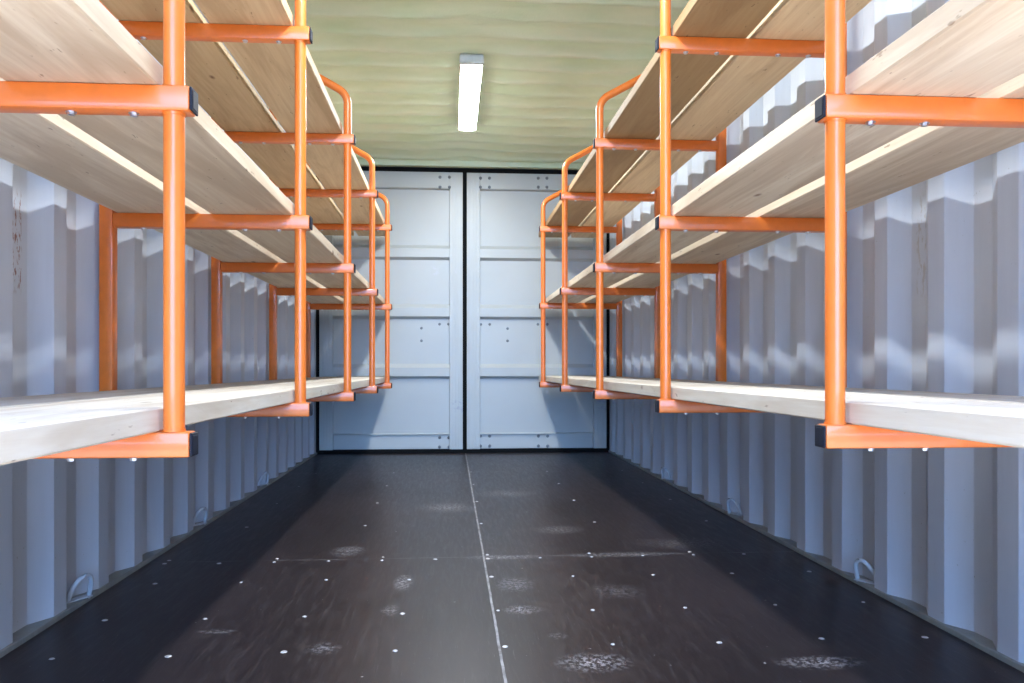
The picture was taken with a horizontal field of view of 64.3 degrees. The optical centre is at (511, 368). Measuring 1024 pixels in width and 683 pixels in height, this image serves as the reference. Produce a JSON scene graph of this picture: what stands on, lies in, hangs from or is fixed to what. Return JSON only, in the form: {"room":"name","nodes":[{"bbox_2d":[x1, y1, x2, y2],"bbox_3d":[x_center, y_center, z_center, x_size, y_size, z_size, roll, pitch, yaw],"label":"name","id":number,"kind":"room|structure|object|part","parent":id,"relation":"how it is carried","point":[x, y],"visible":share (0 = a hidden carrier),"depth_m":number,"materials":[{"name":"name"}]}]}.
{"room":"shipping container interior","nodes":[
{"label":"shipping container interior","id":0,"kind":"room"},
{"bbox_2d":[0,0,315,649],"bbox_3d":[-1.345,-0.532,3.514,0.040,2.460,5.950,0,0,-4],"label":"wall","id":1,"kind":"structure","parent":0,"point":[61,520],"depth_m":2.45,"materials":[{"name":"metal"}]},
{"bbox_2d":[67,573,93,602],"bbox_3d":[-1.242,0.630,2.340,0.039,0.081,0.085,0,0,24],"label":"ring","id":2,"kind":"object","parent":1,"relation":"attached to","point":[89,576],"visible":0.91,"depth_m":2.34,"materials":[{"name":"grey metal"}]},
{"bbox_3d":[-1.249,0.662,2.343,0.024,0.005,0.084,0,0,24],"label":"plate","id":3,"kind":"part","parent":2,"relation":"part of","materials":[{"name":"grey metal"}]},
{"bbox_2d":[0,0,197,461],"bbox_3d":[-0.837,-0.688,1.334,0.622,1.735,0.040,0,0,-4],"label":"frame","id":4,"kind":"object","parent":1,"relation":"attached to","point":[172,100],"visible":0.98,"depth_m":1.34,"materials":[{"name":"orange metal"}]},
{"bbox_2d":[0,377,343,407],"bbox_3d":[-1.134,0.085,3.500,0.242,0.040,5.770,0,0,-4],"label":"plank","id":5,"kind":"object","parent":4,"relation":"on","point":[5,402],"visible":0.36,"depth_m":2.01,"materials":[{"name":"brown wood"}]},
{"bbox_2d":[0,0,384,303],"bbox_3d":[-0.867,-0.485,3.520,0.243,0.040,5.790,0,0,-4],"label":"plank","id":6,"kind":"object","parent":4,"relation":"on","point":[65,41],"visible":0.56,"depth_m":1.55,"materials":[{"name":"brown wood"}]},
{"bbox_2d":[0,377,384,465],"bbox_3d":[-0.869,0.085,3.520,0.247,0.040,5.790,0,0,-4],"label":"plank","id":7,"kind":"object","parent":4,"relation":"on","point":[35,431],"visible":0.77,"depth_m":1.28,"materials":[{"name":"brown wood"}]},
{"bbox_2d":[194,0,384,235],"bbox_3d":[-0.869,-1.059,3.520,0.247,0.040,5.790,0,0,-4],"label":"plank","id":8,"kind":"object","parent":4,"relation":"on","point":[270,67],"visible":0.65,"depth_m":3.01,"materials":[{"name":"brown wood"}]},
{"bbox_2d":[0,453,316,657],"bbox_3d":[-1.349,0.686,3.489,0.068,0.044,5.900,0,0,-4],"label":"trim","id":9,"kind":"structure","parent":1,"relation":"attached to","point":[29,631],"depth_m":2.61,"materials":[{"name":"paint"}]},
{"bbox_2d":[193,507,207,525],"bbox_3d":[-1.326,0.630,3.457,0.039,0.081,0.085,0,0,24],"label":"ring","id":10,"kind":"object","parent":1,"relation":"attached to","point":[205,509],"visible":0.82,"depth_m":3.46,"materials":[{"name":"grey metal"}]},
{"bbox_2d":[99,0,312,418],"bbox_3d":[-0.922,-0.688,2.471,0.622,1.735,0.040,0,0,-4],"label":"frame","id":11,"kind":"object","parent":1,"relation":"attached to","point":[300,34],"visible":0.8,"depth_m":2.46,"materials":[{"name":"orange metal"}]},
{"bbox_2d":[0,78,343,303],"bbox_3d":[-1.142,-0.485,3.499,0.239,0.040,5.770,0,0,-4],"label":"plank","id":12,"kind":"object","parent":11,"relation":"on","point":[50,147],"visible":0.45,"depth_m":1.98,"materials":[{"name":"brown wood"}]},
{"bbox_2d":[100,0,353,235],"bbox_3d":[-1.139,-1.059,3.499,0.237,0.040,5.770,0,0,-4],"label":"plank","id":13,"kind":"object","parent":11,"relation":"on","point":[225,93],"visible":0.72,"depth_m":3.16,"materials":[{"name":"brown wood"}]},
{"bbox_2d":[257,472,269,485],"bbox_3d":[-1.415,0.630,4.644,0.039,0.081,0.085,0,0,24],"label":"ring","id":14,"kind":"object","parent":1,"relation":"attached to","point":[265,473],"visible":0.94,"depth_m":4.64,"materials":[{"name":"grey metal"}]},
{"bbox_2d":[211,42,355,402],"bbox_3d":[-1.008,-0.688,3.608,0.622,1.735,0.040,0,0,-4],"label":"frame","id":15,"kind":"object","parent":1,"relation":"attached to","point":[347,139],"visible":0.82,"depth_m":3.60,"materials":[{"name":"orange metal"}]},
{"bbox_2d":[269,109,377,394],"bbox_3d":[-1.093,-0.688,4.744,0.622,1.735,0.040,0,0,-4],"label":"frame","id":16,"kind":"object","parent":1,"relation":"attached to","point":[371,193],"visible":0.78,"depth_m":4.74,"materials":[{"name":"orange metal"}]},
{"bbox_2d":[306,162,391,388],"bbox_3d":[-1.179,-0.688,5.881,0.622,1.735,0.040,0,0,-4],"label":"frame","id":17,"kind":"object","parent":1,"relation":"attached to","point":[387,227],"visible":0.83,"depth_m":5.88,"materials":[{"name":"orange metal"}]},
{"bbox_2d":[286,0,688,162],"bbox_3d":[-0.159,-1.681,3.603,2.458,0.201,5.950,0,0,-4],"label":"ceiling","id":18,"kind":"structure","parent":0,"point":[548,65],"depth_m":4.50,"materials":[{"name":"green metal"}]},
{"bbox_2d":[458,53,483,130],"bbox_3d":[-0.262,-1.665,4.974,0.132,0.074,1.260,0,0,-4],"label":"ceiling light","id":19,"kind":"object","parent":18,"relation":"attached to","point":[471,65],"visible":0.93,"depth_m":4.77,"materials":[{"name":"white plastic"}]},
{"bbox_2d":[0,452,1023,682],"bbox_3d":[-0.157,0.691,3.573,2.322,0.030,5.890,0,0,-4],"label":"floor","id":20,"kind":"structure","parent":0,"point":[557,567],"depth_m":2.39,"materials":[{"name":"brown wood"}]},
{"bbox_2d":[610,0,1023,662],"bbox_3d":[1.026,-0.532,3.692,0.040,2.460,5.950,0,0,-4],"label":"wall","id":21,"kind":"structure","parent":0,"point":[935,265],"depth_m":2.47,"materials":[{"name":"metal"}]},
{"bbox_2d":[539,186,621,387],"bbox_3d":[0.506,-0.691,6.008,0.615,1.727,0.040,0,0,-4],"label":"frame","id":22,"kind":"object","parent":21,"relation":"attached to","point":[543,228],"visible":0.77,"depth_m":5.98,"materials":[{"name":"orange metal"}]},
{"bbox_2d":[560,145,659,392],"bbox_3d":[0.591,-0.691,4.871,0.615,1.727,0.040,0,0,-4],"label":"frame","id":23,"kind":"object","parent":21,"relation":"attached to","point":[565,196],"visible":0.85,"depth_m":4.84,"materials":[{"name":"orange metal"}]},
{"bbox_2d":[593,74,725,399],"bbox_3d":[0.677,-0.691,3.734,0.615,1.727,0.040,0,0,-4],"label":"frame","id":24,"kind":"object","parent":21,"relation":"attached to","point":[600,143],"visible":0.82,"depth_m":3.71,"materials":[{"name":"orange metal"}]},
{"bbox_2d":[539,0,779,237],"bbox_3d":[0.546,-1.064,3.626,0.235,0.040,5.790,0,0,-4],"label":"plank","id":25,"kind":"object","parent":24,"relation":"on","point":[638,116],"visible":0.74,"depth_m":3.04,"materials":[{"name":"brown wood"}]},
{"bbox_2d":[660,467,670,479],"bbox_3d":[0.922,0.630,4.880,0.039,0.081,0.085,0,0,-33],"label":"ring","id":26,"kind":"object","parent":21,"relation":"attached to","point":[661,468],"visible":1,"depth_m":4.88,"materials":[{"name":"grey metal"}]},
{"bbox_2d":[726,498,742,515],"bbox_3d":[1.011,0.630,3.703,0.039,0.081,0.085,0,0,-33],"label":"ring","id":27,"kind":"object","parent":21,"relation":"attached to","point":[729,512],"visible":0.96,"depth_m":3.70,"materials":[{"name":"grey metal"}]},
{"bbox_2d":[655,0,846,414],"bbox_3d":[0.762,-0.691,2.597,0.615,1.727,0.040,0,0,-4],"label":"frame","id":28,"kind":"object","parent":21,"relation":"attached to","point":[666,44],"visible":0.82,"depth_m":2.57,"materials":[{"name":"orange metal"}]},
{"bbox_2d":[608,450,1023,672],"bbox_3d":[1.034,0.686,3.668,0.068,0.044,5.900,0,0,-4],"label":"trim","id":29,"kind":"structure","parent":21,"relation":"attached to","point":[973,638],"depth_m":2.45,"materials":[{"name":"paint"}]},
{"bbox_2d":[853,558,873,584],"bbox_3d":[1.099,0.630,2.526,0.039,0.081,0.085,0,0,-33],"label":"ring","id":30,"kind":"object","parent":21,"relation":"attached to","point":[856,562],"visible":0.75,"depth_m":2.53,"materials":[{"name":"grey metal"}]},
{"bbox_3d":[1.105,0.662,2.530,0.024,0.005,0.084,0,0,-33],"label":"plate","id":31,"kind":"part","parent":30,"relation":"part of","materials":[{"name":"grey metal"}]},
{"bbox_2d":[815,0,1023,450],"bbox_3d":[0.847,-0.691,1.461,0.615,1.727,0.040,0,0,-4],"label":"frame","id":32,"kind":"object","parent":21,"relation":"attached to","point":[836,108],"visible":0.98,"depth_m":1.43,"materials":[{"name":"orange metal"}]},
{"bbox_2d":[571,0,871,237],"bbox_3d":[0.807,-1.064,3.646,0.236,0.040,5.770,0,0,-4],"label":"plank","id":33,"kind":"object","parent":32,"relation":"on","point":[740,81],"visible":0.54,"depth_m":3.09,"materials":[{"name":"brown wood"}]},
{"bbox_2d":[539,376,1023,447],"bbox_3d":[0.544,0.078,3.626,0.232,0.040,5.790,0,0,-4],"label":"plank","id":34,"kind":"object","parent":32,"relation":"on","point":[997,423],"visible":0.88,"depth_m":1.39,"materials":[{"name":"brown wood"}]},
{"bbox_2d":[540,0,1023,302],"bbox_3d":[0.544,-0.499,3.626,0.232,0.040,5.790,0,0,-4],"label":"plank","id":35,"kind":"object","parent":32,"relation":"on","point":[964,48],"visible":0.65,"depth_m":1.59,"materials":[{"name":"brown wood"}]},
{"bbox_2d":[578,73,1023,302],"bbox_3d":[0.823,-0.499,3.647,0.236,0.040,5.770,0,0,-4],"label":"plank","id":36,"kind":"object","parent":32,"relation":"on","point":[921,154],"visible":0.5,"depth_m":2.03,"materials":[{"name":"brown wood"}]},
{"bbox_2d":[582,376,1023,403],"bbox_3d":[0.802,0.078,3.645,0.236,0.040,5.770,0,0,-4],"label":"plank","id":37,"kind":"object","parent":32,"relation":"on","point":[920,394],"visible":0.25,"depth_m":2.04,"materials":[{"name":"brown wood"}]},
{"bbox_3d":[-0.384,-0.527,6.587,2.438,2.470,0.015,0,0,-4],"label":"wall","id":38,"kind":"structure","parent":0,"visible":0},
{"bbox_2d":[316,176,316,452],"bbox_3d":[-1.553,-0.464,6.449,0.026,2.284,0.075,0,0,-4],"label":"trim","id":39,"kind":"structure","parent":38,"relation":"attached to","point":[316,176],"depth_m":6.41,"materials":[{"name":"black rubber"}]},
{"bbox_2d":[317,166,464,453],"bbox_3d":[-0.960,-0.464,6.503,1.164,2.279,0.062,0,0,-4],"label":"door","id":40,"kind":"structure","parent":38,"relation":"in","point":[423,411],"depth_m":6.52,"materials":[{"name":"grey paint"}]},
{"bbox_3d":[-0.962,0.588,6.528,0.921,0.120,0.012,0,0,-4],"label":"rail","id":41,"kind":"part","parent":40,"relation":"part of","materials":[{"name":"metal"}]},
{"bbox_3d":[-0.961,-1.504,6.507,0.921,0.127,0.054,0,0,-4],"label":"rail","id":42,"kind":"part","parent":40,"relation":"part of","materials":[{"name":"grey metal"}]},
{"bbox_2d":[361,452,554,453],"bbox_3d":[-0.380,0.692,6.543,2.438,0.032,0.070,0,0,-4],"label":"trim","id":43,"kind":"structure","parent":38,"relation":"attached to","point":[490,452],"depth_m":6.49,"materials":[{"name":"black metal"}]},
{"bbox_2d":[357,158,583,169],"bbox_3d":[-0.379,-1.666,6.528,2.438,0.120,0.143,0,0,-4],"label":"trim","id":44,"kind":"structure","parent":38,"relation":"attached to","point":[384,162],"depth_m":6.49,"materials":[{"name":"beige metal"}]},
{"bbox_2d":[465,168,607,452],"bbox_3d":[0.201,-0.464,6.591,1.164,2.279,0.062,0,0,-4],"label":"door","id":45,"kind":"structure","parent":38,"relation":"in","point":[507,410],"depth_m":6.59,"materials":[{"name":"grey paint"}]},
{"bbox_3d":[0.201,-1.504,6.595,0.921,0.127,0.054,0,0,-4],"label":"rail","id":46,"kind":"part","parent":45,"relation":"part of","materials":[{"name":"grey metal"}]},
{"bbox_3d":[0.199,0.588,6.615,0.921,0.120,0.012,0,0,-4],"label":"rail","id":47,"kind":"part","parent":45,"relation":"part of","materials":[{"name":"metal"}]},
{"bbox_2d":[608,233,609,449],"bbox_3d":[0.794,-0.464,6.626,0.024,2.284,0.075,0,0,-4],"label":"trim","id":48,"kind":"structure","parent":38,"relation":"attached to","point":[608,233],"depth_m":6.61,"materials":[{"name":"black rubber"}]}
]}

